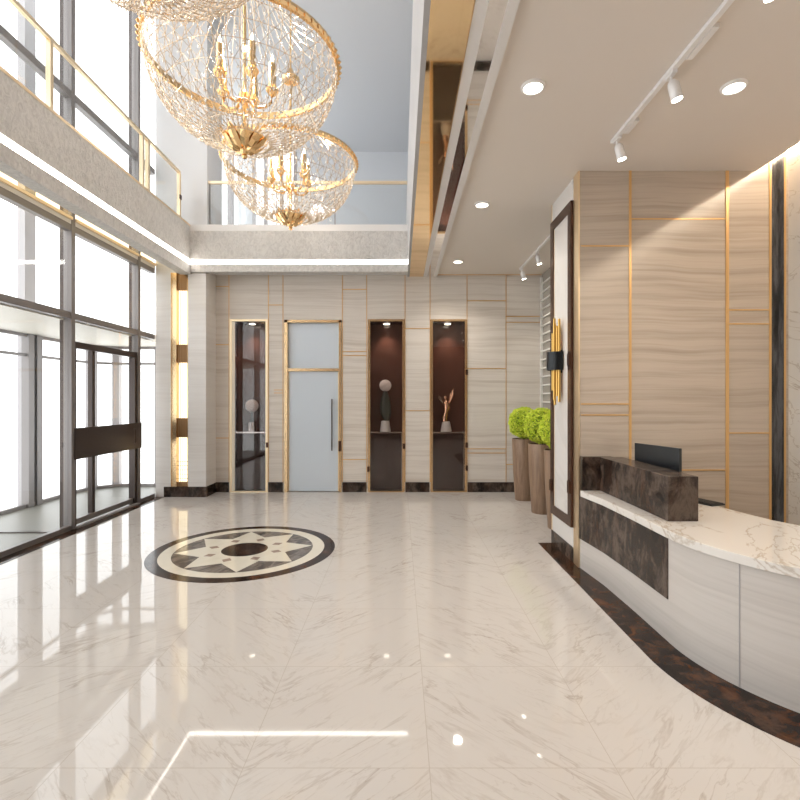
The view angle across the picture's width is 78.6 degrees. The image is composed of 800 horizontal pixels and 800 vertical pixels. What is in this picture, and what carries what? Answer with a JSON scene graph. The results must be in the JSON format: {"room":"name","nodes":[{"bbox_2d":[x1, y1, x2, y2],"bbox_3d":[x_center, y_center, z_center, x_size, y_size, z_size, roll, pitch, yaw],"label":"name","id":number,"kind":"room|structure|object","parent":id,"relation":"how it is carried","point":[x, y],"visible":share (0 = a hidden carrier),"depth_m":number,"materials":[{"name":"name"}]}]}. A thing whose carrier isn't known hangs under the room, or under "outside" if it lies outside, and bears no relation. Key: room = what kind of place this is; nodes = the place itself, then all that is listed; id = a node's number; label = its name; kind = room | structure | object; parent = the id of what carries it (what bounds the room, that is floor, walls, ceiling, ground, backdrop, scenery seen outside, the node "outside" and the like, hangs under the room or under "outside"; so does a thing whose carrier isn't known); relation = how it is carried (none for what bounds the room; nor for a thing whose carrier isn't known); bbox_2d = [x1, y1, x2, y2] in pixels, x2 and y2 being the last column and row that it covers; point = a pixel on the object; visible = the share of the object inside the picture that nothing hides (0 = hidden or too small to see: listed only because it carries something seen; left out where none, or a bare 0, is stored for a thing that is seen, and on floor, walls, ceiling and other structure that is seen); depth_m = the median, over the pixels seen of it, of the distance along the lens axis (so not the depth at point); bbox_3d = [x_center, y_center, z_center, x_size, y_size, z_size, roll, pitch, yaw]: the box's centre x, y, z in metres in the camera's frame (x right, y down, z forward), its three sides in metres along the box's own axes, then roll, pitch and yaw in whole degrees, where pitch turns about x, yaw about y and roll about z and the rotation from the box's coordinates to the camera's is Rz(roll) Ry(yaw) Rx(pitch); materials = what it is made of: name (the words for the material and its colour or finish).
{"room":"lobby","nodes":[
{"label":"lobby","id":0,"kind":"room"},
{"bbox_2d":[0,24,72,557],"bbox_3d":[-4.095,-2.500,5.235,0.170,8.200,1.530,0,0,0],"label":"window","id":1,"kind":"structure","parent":0,"point":[10,192],"depth_m":5.38,"materials":[{"name":"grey metal"}]},
{"bbox_2d":[0,303,155,346],"bbox_3d":[-4.925,-1.042,5.325,1.590,0.115,7.650,0,0,0],"label":"ceiling","id":2,"kind":"structure","parent":0,"point":[12,318],"depth_m":6.75,"materials":[{"name":"beige paint"}]},
{"bbox_2d":[60,0,139,529],"bbox_3d":[-4.095,-2.500,6.765,0.170,8.200,1.530,0,0,0],"label":"window","id":3,"kind":"structure","parent":0,"point":[79,229],"depth_m":6.01,"materials":[{"name":"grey metal"}]},
{"bbox_2d":[74,342,141,528],"bbox_3d":[-4.084,0.435,6.831,0.191,2.330,1.560,0,0,1],"label":"door","id":4,"kind":"structure","parent":3,"relation":"attached to","point":[91,441],"depth_m":6.65,"materials":[{"name":"brown metal"}]},
{"bbox_2d":[156,261,215,496],"bbox_3d":[-3.615,-0.635,8.435,0.830,4.470,0.738,0,0,0],"label":"wall pillar","id":5,"kind":"structure","parent":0,"point":[201,286],"depth_m":8.07,"materials":[{"name":"stone"}]},
{"bbox_2d":[171,273,187,486],"bbox_3d":[-3.637,-0.335,8.107,0.280,3.530,0.105,0,0,0],"label":"wall light","id":6,"kind":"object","parent":5,"relation":"attached to","point":[179,353],"depth_m":8.07,"materials":[{"name":"gold metal"}]},
{"bbox_2d":[171,486,187,496],"bbox_3d":[-3.637,1.515,8.283,0.280,0.170,0.434,0,0,0],"label":"baseboard","id":7,"kind":"structure","parent":5,"relation":"attached to","point":[179,491],"depth_m":8.07,"materials":[{"name":"brown stone"}]},
{"bbox_2d":[156,0,221,224],"bbox_3d":[-3.605,-4.735,8.403,0.850,3.730,0.674,0,0,0],"label":"wall","id":8,"kind":"structure","parent":0,"point":[198,163],"depth_m":8.07,"materials":[{"name":"white paint"}]},
{"bbox_2d":[0,0,179,514],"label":"window","id":9,"kind":"structure","parent":8,"relation":"in","point":[30,346],"depth_m":7.43,"materials":[{"name":"grey metal"}]},
{"bbox_2d":[129,0,156,502],"bbox_3d":[-4.095,-2.500,7.798,0.170,8.200,0.536,0,0,0],"label":"window","id":10,"kind":"structure","parent":8,"relation":"in","point":[145,264],"depth_m":7.53,"materials":[{"name":"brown metal"}]},
{"bbox_2d":[227,146,233,224],"bbox_3d":[-4.105,-4.735,10.875,0.150,3.730,4.250,0,0,0],"label":"window","id":11,"kind":"structure","parent":8,"relation":"in","point":[230,194],"depth_m":11.83,"materials":[{"name":"white glass"}]},
{"bbox_2d":[0,70,407,274],"bbox_3d":[-1.738,-2.450,2.485,3.736,0.780,11.370,0,0,0],"label":"balcony edge","id":12,"kind":"structure","parent":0,"point":[27,123],"depth_m":6.50,"materials":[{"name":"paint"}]},
{"bbox_2d":[0,134,188,262],"bbox_3d":[-3.467,-2.260,2.400,0.038,0.064,11.200,0,0,0],"label":"led strip","id":13,"kind":"object","parent":12,"relation":"attached to","point":[3,139],"visible":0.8,"depth_m":5.26,"materials":[{"name":"white plastic"}]},
{"bbox_2d":[0,66,189,225],"bbox_3d":[-3.528,-2.855,2.400,0.196,0.030,11.200,0,0,0],"label":"trim","id":14,"kind":"structure","parent":12,"relation":"on","point":[1,68],"depth_m":5.25,"materials":[{"name":"gold metal"}]},
{"bbox_2d":[8,0,181,215],"bbox_3d":[-3.522,-3.263,2.315,0.059,0.785,11.030,0,0,0],"label":"glass railing","id":15,"kind":"object","parent":14,"relation":"on","point":[145,142],"visible":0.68,"depth_m":5.59,"materials":[{"name":"gold metal"}]},
{"bbox_2d":[190,260,407,263],"bbox_3d":[-1.659,-2.260,8.031,3.578,0.064,0.038,0,0,0],"label":"led strip","id":16,"kind":"object","parent":12,"relation":"attached to","point":[191,261],"visible":1,"depth_m":8.01,"materials":[{"name":"white plastic"}]},
{"bbox_2d":[141,0,412,155],"bbox_3d":[0.135,-6.700,4.900,8.930,0.200,16.600,0,0,0],"label":"ceiling","id":17,"kind":"structure","parent":0,"point":[369,112],"depth_m":9.59,"materials":[{"name":"grey paint"}]},
{"bbox_2d":[108,0,248,23],"bbox_3d":[-1.564,-4.534,2.950,1.950,4.128,1.950,0,0,44],"label":"chandelier","id":18,"kind":"object","parent":17,"relation":"hanging from","point":[152,12],"visible":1,"depth_m":3.37,"materials":[{"name":"gold metal"}]},
{"bbox_2d":[135,0,341,158],"bbox_3d":[-1.564,-4.534,4.920,1.950,4.128,1.950,0,0,0],"label":"chandelier","id":19,"kind":"object","parent":17,"relation":"hanging from","point":[243,140],"visible":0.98,"depth_m":4.68,"materials":[{"name":"gold metal"}]},
{"bbox_2d":[213,42,226,78],"bbox_3d":[-1.736,-3.262,4.712,0.128,0.344,0.125,0,0,0],"label":"candle","id":20,"kind":"object","parent":19,"relation":"on","point":[219,45],"depth_m":4.68,"materials":[{"name":"gold metal"}]},
{"bbox_2d":[217,64,229,97],"bbox_3d":[-1.815,-3.262,5.020,0.128,0.344,0.125,0,0,0],"label":"candle","id":21,"kind":"object","parent":19,"relation":"on","point":[224,85],"depth_m":4.99,"materials":[{"name":"gold metal"}]},
{"bbox_2d":[245,40,258,77],"bbox_3d":[-1.420,-3.262,4.692,0.128,0.344,0.125,0,0,0],"label":"candle","id":22,"kind":"object","parent":19,"relation":"on","point":[255,72],"depth_m":4.66,"materials":[{"name":"gold metal"}]},
{"bbox_2d":[250,77,259,107],"bbox_3d":[-1.547,-3.262,5.189,0.128,0.344,0.125,0,0,0],"label":"candle","id":23,"kind":"object","parent":19,"relation":"on","point":[254,91],"depth_m":5.16,"materials":[{"name":"gold metal"}]},
{"bbox_2d":[266,62,278,96],"bbox_3d":[-1.302,-3.262,4.987,0.128,0.344,0.125,0,0,0],"label":"candle","id":24,"kind":"object","parent":19,"relation":"on","point":[275,92],"depth_m":4.96,"materials":[{"name":"gold metal"}]},
{"bbox_2d":[219,0,358,229],"bbox_3d":[-1.564,-4.534,6.990,1.950,4.128,1.950,0,0,-23],"label":"chandelier","id":25,"kind":"object","parent":17,"relation":"hanging from","point":[288,217],"visible":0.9,"depth_m":6.81,"materials":[{"name":"gold metal"}]},
{"bbox_2d":[267,159,275,182],"bbox_3d":[-1.834,-3.262,6.984,0.128,0.344,0.125,0,0,-23],"label":"candle","id":26,"kind":"object","parent":25,"relation":"on","point":[271,165],"depth_m":6.95,"materials":[{"name":"gold metal"}]},
{"bbox_2d":[276,152,284,174],"bbox_3d":[-1.642,-3.262,6.731,0.128,0.344,0.125,0,0,-23],"label":"candle","id":27,"kind":"object","parent":25,"relation":"on","point":[280,163],"depth_m":6.70,"materials":[{"name":"gold metal"}]},
{"bbox_2d":[285,167,288,186],"bbox_3d":[-1.653,-3.262,7.245,0.128,0.344,0.125,0,0,-23],"label":"candle","id":28,"kind":"object","parent":25,"relation":"on","point":[287,177],"depth_m":7.21,"materials":[{"name":"gold metal"}]},
{"bbox_2d":[299,154,308,178],"bbox_3d":[-1.342,-3.262,6.836,0.128,0.344,0.125,0,0,-23],"label":"candle","id":29,"kind":"object","parent":25,"relation":"on","point":[303,158],"depth_m":6.81,"materials":[{"name":"gold metal"}]},
{"bbox_2d":[304,164,311,187],"bbox_3d":[-1.349,-3.262,7.153,0.128,0.344,0.125,0,0,-23],"label":"candle","id":30,"kind":"object","parent":25,"relation":"on","point":[305,183],"depth_m":7.12,"materials":[{"name":"gold metal"}]},
{"bbox_2d":[237,152,407,224],"bbox_3d":[0.035,-4.700,13.100,8.730,3.800,0.200,0,0,0],"label":"wall","id":31,"kind":"structure","parent":0,"point":[365,204],"depth_m":13.00,"materials":[{"name":"white paint"}]},
{"bbox_2d":[252,152,296,224],"bbox_3d":[-3.335,-4.735,13.060,1.190,3.730,0.120,0,0,0],"label":"window","id":32,"kind":"structure","parent":31,"relation":"in","point":[254,216],"depth_m":13.00,"materials":[{"name":"white glass"}]},
{"bbox_2d":[189,0,519,276],"bbox_3d":[-1.693,-2.506,4.900,4.674,0.728,16.200,0,0,0],"label":"ceiling","id":33,"kind":"structure","parent":0,"point":[480,8],"depth_m":4.12,"materials":[{"name":"white paint"}]},
{"bbox_2d":[208,181,406,224],"bbox_3d":[-1.530,-3.252,8.130,3.300,0.765,0.040,0,0,0],"label":"glass railing","id":34,"kind":"object","parent":33,"relation":"on","point":[210,183],"visible":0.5,"depth_m":8.11,"materials":[{"name":"gold metal"}]},
{"bbox_2d":[216,275,541,491],"bbox_3d":[-0.260,-0.441,8.729,5.920,4.082,0.450,0,0,0],"label":"wall","id":35,"kind":"structure","parent":0,"point":[492,342],"depth_m":8.50,"materials":[{"name":"wood"}]},
{"bbox_2d":[230,319,267,491],"bbox_3d":[-2.621,0.099,8.687,0.674,3.001,0.434,0,0,0],"label":"display niche","id":36,"kind":"object","parent":35,"relation":"attached to","point":[248,343],"visible":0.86,"depth_m":8.55,"materials":[{"name":"brown glass"}]},
{"bbox_2d":[235,431,264,432],"bbox_3d":[-2.626,0.568,8.697,0.620,0.025,0.335,0,0,0],"label":"shelf","id":37,"kind":"object","parent":36,"relation":"attached to","point":[235,431],"depth_m":8.53,"materials":[{"name":"silver metal"}]},
{"bbox_2d":[245,399,258,431],"bbox_3d":[-2.626,0.270,8.673,0.232,0.567,0.232,0,0,0],"label":"sculpture","id":38,"kind":"object","parent":36,"relation":"on","point":[252,405],"visible":1,"depth_m":8.62,"materials":[{"name":"silver metal"}]},
{"bbox_2d":[284,320,340,491],"bbox_3d":[-1.513,0.104,8.546,0.991,2.991,0.155,0,0,0],"label":"door","id":39,"kind":"structure","parent":35,"relation":"in","point":[312,348],"depth_m":8.53,"materials":[{"name":"white glass"}]},
{"bbox_2d":[164,482,513,496],"bbox_3d":[-0.715,1.514,8.277,6.350,0.172,0.451,0,0,0],"label":"baseboard","id":40,"kind":"structure","parent":35,"relation":"attached to","point":[220,486],"depth_m":8.49,"materials":[{"name":"brown stone"}]},
{"bbox_2d":[216,274,541,481],"bbox_3d":[-0.370,-0.361,8.502,5.660,3.643,0.007,0,0,0],"label":"trim","id":41,"kind":"structure","parent":35,"relation":"attached to","point":[438,274],"depth_m":8.50,"materials":[{"name":"gold metal"}]},
{"bbox_2d":[367,319,404,491],"bbox_3d":[-0.239,0.099,8.687,0.657,3.001,0.434,0,0,0],"label":"display niche","id":42,"kind":"object","parent":35,"relation":"attached to","point":[386,343],"visible":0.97,"depth_m":8.87,"materials":[{"name":"brown wood"}]},
{"bbox_2d":[379,380,390,431],"bbox_3d":[-0.261,0.095,8.675,0.214,0.917,0.213,0,0,0],"label":"sculpture","id":43,"kind":"object","parent":42,"relation":"on","point":[385,385],"visible":1,"depth_m":8.64,"materials":[{"name":"white paint"}]},
{"bbox_2d":[370,431,401,432],"bbox_3d":[-0.239,0.568,8.697,0.593,0.025,0.335,0,0,0],"label":"shelf","id":44,"kind":"object","parent":42,"relation":"attached to","point":[370,431],"depth_m":8.53,"materials":[{"name":"brown metal"}]},
{"bbox_2d":[430,319,467,491],"bbox_3d":[0.853,0.099,8.687,0.647,3.001,0.434,0,0,0],"label":"display niche","id":45,"kind":"object","parent":35,"relation":"attached to","point":[448,343],"visible":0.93,"depth_m":8.68,"materials":[{"name":"brown wood"}]},
{"bbox_2d":[438,390,453,431],"bbox_3d":[0.818,0.174,8.674,0.271,0.760,0.194,0,0,0],"label":"sculpture","id":46,"kind":"object","parent":45,"relation":"on","point":[446,427],"visible":0.99,"depth_m":8.63,"materials":[{"name":"brown metal"}]},
{"bbox_2d":[433,431,464,432],"bbox_3d":[0.848,0.568,8.697,0.593,0.025,0.335,0,0,0],"label":"shelf","id":47,"kind":"object","parent":45,"relation":"attached to","point":[433,431],"depth_m":8.53,"materials":[{"name":"brown wood"}]},
{"bbox_2d":[428,0,507,276],"bbox_3d":[0.530,-2.148,2.651,0.104,0.004,11.702,0,0,0],"label":"trim","id":48,"kind":"structure","parent":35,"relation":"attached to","point":[496,9],"depth_m":3.55,"materials":[{"name":"beige paint"}]},
{"bbox_2d":[0,487,799,799],"bbox_3d":[-0.875,1.700,3.000,9.750,0.200,12.400,0,0,0],"label":"floor","id":49,"kind":"structure","parent":0,"point":[438,651],"depth_m":2.85,"materials":[{"name":"stone"}]},
{"bbox_2d":[0,531,49,532],"bbox_3d":[-4.890,1.595,5.905,1.420,0.014,0.050,0,0,0],"label":"trim","id":50,"kind":"structure","parent":49,"relation":"on","point":[0,531],"depth_m":5.91,"materials":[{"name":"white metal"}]},
{"bbox_2d":[0,497,163,564],"bbox_3d":[-3.955,1.598,2.435,0.150,0.004,11.270,0,0,0],"label":"trim","id":51,"kind":"structure","parent":49,"relation":"on","point":[17,554],"depth_m":5.76,"materials":[{"name":"brown stone"}]},
{"bbox_2d":[144,526,334,582],"bbox_3d":[-1.660,1.598,5.230,1.910,0.004,1.910,0,0,0],"label":"medallion","id":52,"kind":"object","parent":49,"relation":"on","point":[259,552],"visible":1,"depth_m":5.05,"materials":[{"name":"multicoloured stone"}]},
{"bbox_2d":[508,406,534,500],"bbox_3d":[1.985,0.850,7.853,0.508,1.499,0.515,0,0,0],"label":"potted topiary","id":53,"kind":"object","parent":49,"relation":"on","point":[517,417],"visible":0.66,"depth_m":7.71,"materials":[{"name":"brown wood"}]},
{"bbox_2d":[512,438,534,500],"bbox_3d":[1.985,1.110,7.850,0.370,0.980,0.370,0,0,0],"label":"pot","id":54,"kind":"object","parent":53,"relation":"on","point":[521,481],"depth_m":7.71,"materials":[{"name":"brown wood"}]},
{"bbox_2d":[523,407,549,514],"bbox_3d":[2.007,0.850,6.951,0.515,1.499,0.508,0,0,27],"label":"potted topiary","id":55,"kind":"object","parent":49,"relation":"on","point":[533,418],"visible":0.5,"depth_m":6.83,"materials":[{"name":"green plant"}]},
{"bbox_2d":[528,443,549,514],"bbox_3d":[2.010,1.110,6.950,0.370,0.980,0.370,0,0,27],"label":"pot","id":56,"kind":"object","parent":55,"relation":"on","point":[537,494],"depth_m":6.82,"materials":[{"name":"brown wood"}]},
{"bbox_2d":[538,412,550,528],"bbox_3d":[1.983,0.850,6.098,0.515,1.499,0.508,0,0,-42],"label":"potted topiary","id":57,"kind":"object","parent":49,"relation":"on","point":[544,430],"visible":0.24,"depth_m":6.05,"materials":[{"name":"green plant"}]},
{"bbox_2d":[544,448,550,528],"bbox_3d":[1.985,1.110,6.100,0.370,0.980,0.370,0,0,-42],"label":"pot","id":58,"kind":"object","parent":57,"relation":"on","point":[546,451],"depth_m":6.05,"materials":[{"name":"brown wood"}]},
{"bbox_2d":[539,543,799,747],"bbox_3d":[2.094,1.598,3.336,1.573,0.004,4.241,0,0,-30],"label":"trim","id":59,"kind":"structure","parent":49,"relation":"on","point":[778,721],"depth_m":2.87,"materials":[{"name":"brown stone"}]},
{"bbox_2d":[579,456,799,712],"bbox_3d":[2.693,1.067,3.376,2.006,1.065,2.556,0,0,0],"label":"reception desk","id":60,"kind":"object","parent":49,"relation":"on","point":[721,585],"visible":1,"depth_m":3.07,"materials":[{"name":"stone"}]},
{"bbox_2d":[635,443,681,471],"bbox_3d":[2.232,0.622,4.246,0.190,0.455,0.530,0,0,-13],"label":"computer monitor","id":61,"kind":"object","parent":60,"relation":"on","point":[661,456],"visible":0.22,"depth_m":4.18,"materials":[{"name":"black plastic"}]},
{"bbox_2d":[580,491,799,578],"bbox_3d":[2.693,0.877,3.376,2.006,0.055,2.556,0,0,0],"label":"countertop","id":62,"kind":"structure","parent":60,"relation":"on","point":[741,538],"depth_m":3.11,"materials":[{"name":"stone"}]},
{"bbox_2d":[698,498,724,505],"bbox_3d":[2.485,0.841,4.120,0.150,0.017,0.420,0,0,-20],"label":"keyboard","id":63,"kind":"object","parent":60,"relation":"on","point":[700,500],"visible":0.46,"depth_m":3.97,"materials":[{"name":"black plastic"}]},
{"bbox_2d":[406,0,430,276],"bbox_3d":[0.147,-3.071,4.900,0.035,1.858,16.200,0,0,0],"label":"wall","id":64,"kind":"structure","parent":0,"point":[421,8],"depth_m":4.30,"materials":[{"name":"grey paint"}]},
{"bbox_2d":[410,0,473,276],"bbox_3d":[0.282,-2.147,2.651,0.235,0.005,11.702,0,0,0],"label":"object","id":65,"kind":"structure","parent":64,"relation":"attached to","point":[449,20],"depth_m":3.55,"materials":[{"name":"gold metal"}]},
{"bbox_2d":[423,1,474,275],"bbox_3d":[0.402,-2.144,2.651,0.004,0.012,11.702,0,0,0],"label":"trim","id":66,"kind":"structure","parent":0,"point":[474,1],"depth_m":3.52,"materials":[{"name":"gold metal"}]},
{"bbox_2d":[542,268,549,408],"bbox_3d":[2.585,-0.291,7.144,0.230,3.782,3.319,0,0,0],"label":"wall","id":67,"kind":"structure","parent":0,"point":[546,380],"depth_m":8.24,"materials":[{"name":"grey glass"}]},
{"bbox_2d":[540,277,549,407],"bbox_3d":[2.449,-0.261,7.045,0.038,3.719,2.890,0,0,0],"label":"screen","id":68,"kind":"object","parent":67,"relation":"attached to","point":[542,291],"visible":0.2,"depth_m":8.45,"materials":[{"name":"white"}]},
{"bbox_2d":[552,179,572,546],"bbox_3d":[1.708,-0.366,5.136,0.006,3.632,0.697,0,0,0],"label":"wall pier","id":69,"kind":"object","parent":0,"point":[562,529],"visible":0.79,"depth_m":5.13,"materials":[{"name":"white stone"}]},
{"bbox_2d":[551,529,572,561],"bbox_3d":[1.703,1.523,5.139,0.012,0.146,0.692,0,0,0],"label":"baseboard","id":70,"kind":"structure","parent":69,"relation":"attached to","point":[558,541],"depth_m":5.11,"materials":[{"name":"brown stone"}]},
{"bbox_2d":[438,0,799,273],"bbox_3d":[2.017,-2.227,2.652,2.746,0.090,11.704,0,0,0],"label":"ceiling","id":71,"kind":"structure","parent":0,"point":[597,61],"depth_m":3.61,"materials":[{"name":"beige paint"}]},
{"bbox_2d":[453,260,462,263],"bbox_3d":[0.911,-2.171,7.680,0.168,0.020,0.168,0,0,0],"label":"recessed light","id":72,"kind":"object","parent":71,"relation":"in","point":[454,261],"visible":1,"depth_m":7.67,"materials":[{"name":"white metal"}]},
{"bbox_2d":[474,201,489,207],"bbox_3d":[0.913,-2.171,5.440,0.168,0.020,0.168,0,0,0],"label":"recessed light","id":73,"kind":"object","parent":71,"relation":"in","point":[481,204],"visible":1,"depth_m":5.43,"materials":[{"name":"white metal"}]},
{"bbox_2d":[521,78,545,95],"bbox_3d":[0.924,-2.171,3.398,0.168,0.020,0.168,0,0,0],"label":"recessed light","id":74,"kind":"object","parent":71,"relation":"in","point":[534,86],"visible":1,"depth_m":3.39,"materials":[{"name":"white metal"}]},
{"bbox_2d":[519,235,549,269],"bbox_3d":[1.990,-2.166,7.200,0.036,0.030,1.800,0,0,0],"label":"track","id":75,"kind":"object","parent":71,"relation":"attached to","point":[547,239],"visible":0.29,"depth_m":7.12,"materials":[{"name":"white metal"}]},
{"bbox_2d":[520,268,525,279],"bbox_3d":[2.017,-2.059,8.000,0.093,0.181,0.100,0,0,0],"label":"track spotlight","id":76,"kind":"object","parent":75,"relation":"attached to","point":[523,276],"visible":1,"depth_m":7.97,"materials":[{"name":"white metal"}]},
{"bbox_2d":[535,251,541,264],"bbox_3d":[2.017,-2.059,7.120,0.093,0.181,0.100,0,0,0],"label":"track spotlight","id":77,"kind":"object","parent":75,"relation":"attached to","point":[538,259],"visible":1,"depth_m":7.09,"materials":[{"name":"white metal"}]},
{"bbox_2d":[610,0,734,143],"bbox_3d":[1.806,-2.165,2.355,0.078,0.032,3.510,0,0,0],"label":"track","id":78,"kind":"object","parent":71,"relation":"attached to","point":[711,26],"visible":0.92,"depth_m":3.04,"materials":[{"name":"white metal"}]},
{"bbox_2d":[613,135,625,161],"bbox_3d":[1.812,-2.059,4.020,0.093,0.181,0.100,0,0,0],"label":"track spotlight","id":79,"kind":"object","parent":78,"relation":"attached to","point":[620,153],"visible":1,"depth_m":4.00,"materials":[{"name":"white metal"}]},
{"bbox_2d":[665,68,682,102],"bbox_3d":[1.812,-2.059,3.220,0.093,0.181,0.100,0,0,0],"label":"track spotlight","id":80,"kind":"object","parent":78,"relation":"attached to","point":[674,87],"visible":1,"depth_m":3.20,"materials":[{"name":"white metal"}]},
{"bbox_2d":[719,78,748,95],"bbox_3d":[2.320,-2.171,3.398,0.168,0.020,0.168,0,0,0],"label":"recessed light","id":81,"kind":"object","parent":71,"relation":"in","point":[735,86],"visible":1,"depth_m":3.39,"materials":[{"name":"white metal"}]},
{"bbox_2d":[580,151,787,522],"bbox_3d":[2.955,-0.500,5.072,2.489,4.200,0.827,0,0,0],"label":"wall","id":82,"kind":"structure","parent":0,"point":[678,266],"depth_m":4.66,"materials":[{"name":"beige wood"}]},
{"bbox_2d":[546,318,562,404],"bbox_3d":[1.611,-0.405,5.120,0.145,0.910,0.210,0,0,0],"label":"wall sconce","id":83,"kind":"object","parent":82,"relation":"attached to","point":[554,359],"visible":1,"depth_m":5.06,"materials":[{"name":"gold metal"}]},
{"bbox_2d":[549,200,572,527],"bbox_3d":[1.683,-0.354,5.125,0.047,3.213,0.650,0,0,0],"label":"wall panel","id":84,"kind":"object","parent":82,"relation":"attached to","point":[561,227],"visible":0.92,"depth_m":5.05,"materials":[{"name":"brown metal"}]},
{"bbox_2d":[551,171,579,567],"bbox_3d":[1.705,-0.291,5.069,0.012,3.782,0.833,0,0,0],"label":"trim","id":85,"kind":"structure","parent":82,"relation":"attached to","point":[576,179],"depth_m":4.71,"materials":[{"name":"gold"}]},
{"bbox_2d":[581,152,785,522],"bbox_3d":[2.698,-0.450,4.654,1.947,4.100,0.009,0,0,0],"label":"trim","id":86,"kind":"structure","parent":82,"relation":"attached to","point":[726,218],"depth_m":4.65,"materials":[{"name":"gold metal"}]},
{"bbox_2d":[772,153,783,521],"bbox_3d":[3.594,-0.375,4.656,0.119,3.950,0.006,0,0,0],"label":"trim","id":87,"kind":"structure","parent":82,"relation":"attached to","point":[777,163],"depth_m":4.65,"materials":[{"name":"black metal"}]},
{"bbox_2d":[788,145,799,525],"bbox_3d":[3.800,-0.500,0.729,0.200,4.200,7.858,0,0,0],"label":"wall","id":88,"kind":"structure","parent":0,"point":[793,155],"depth_m":4.59,"materials":[{"name":"beige stone"}]},
{"bbox_2d":[787,143,799,151],"bbox_3d":[3.688,-2.364,0.724,0.015,0.017,7.848,0,0,0],"label":"led strip","id":89,"kind":"object","parent":88,"relation":"attached to","point":[797,145],"visible":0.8,"depth_m":4.58,"materials":[{"name":"white plastic"}]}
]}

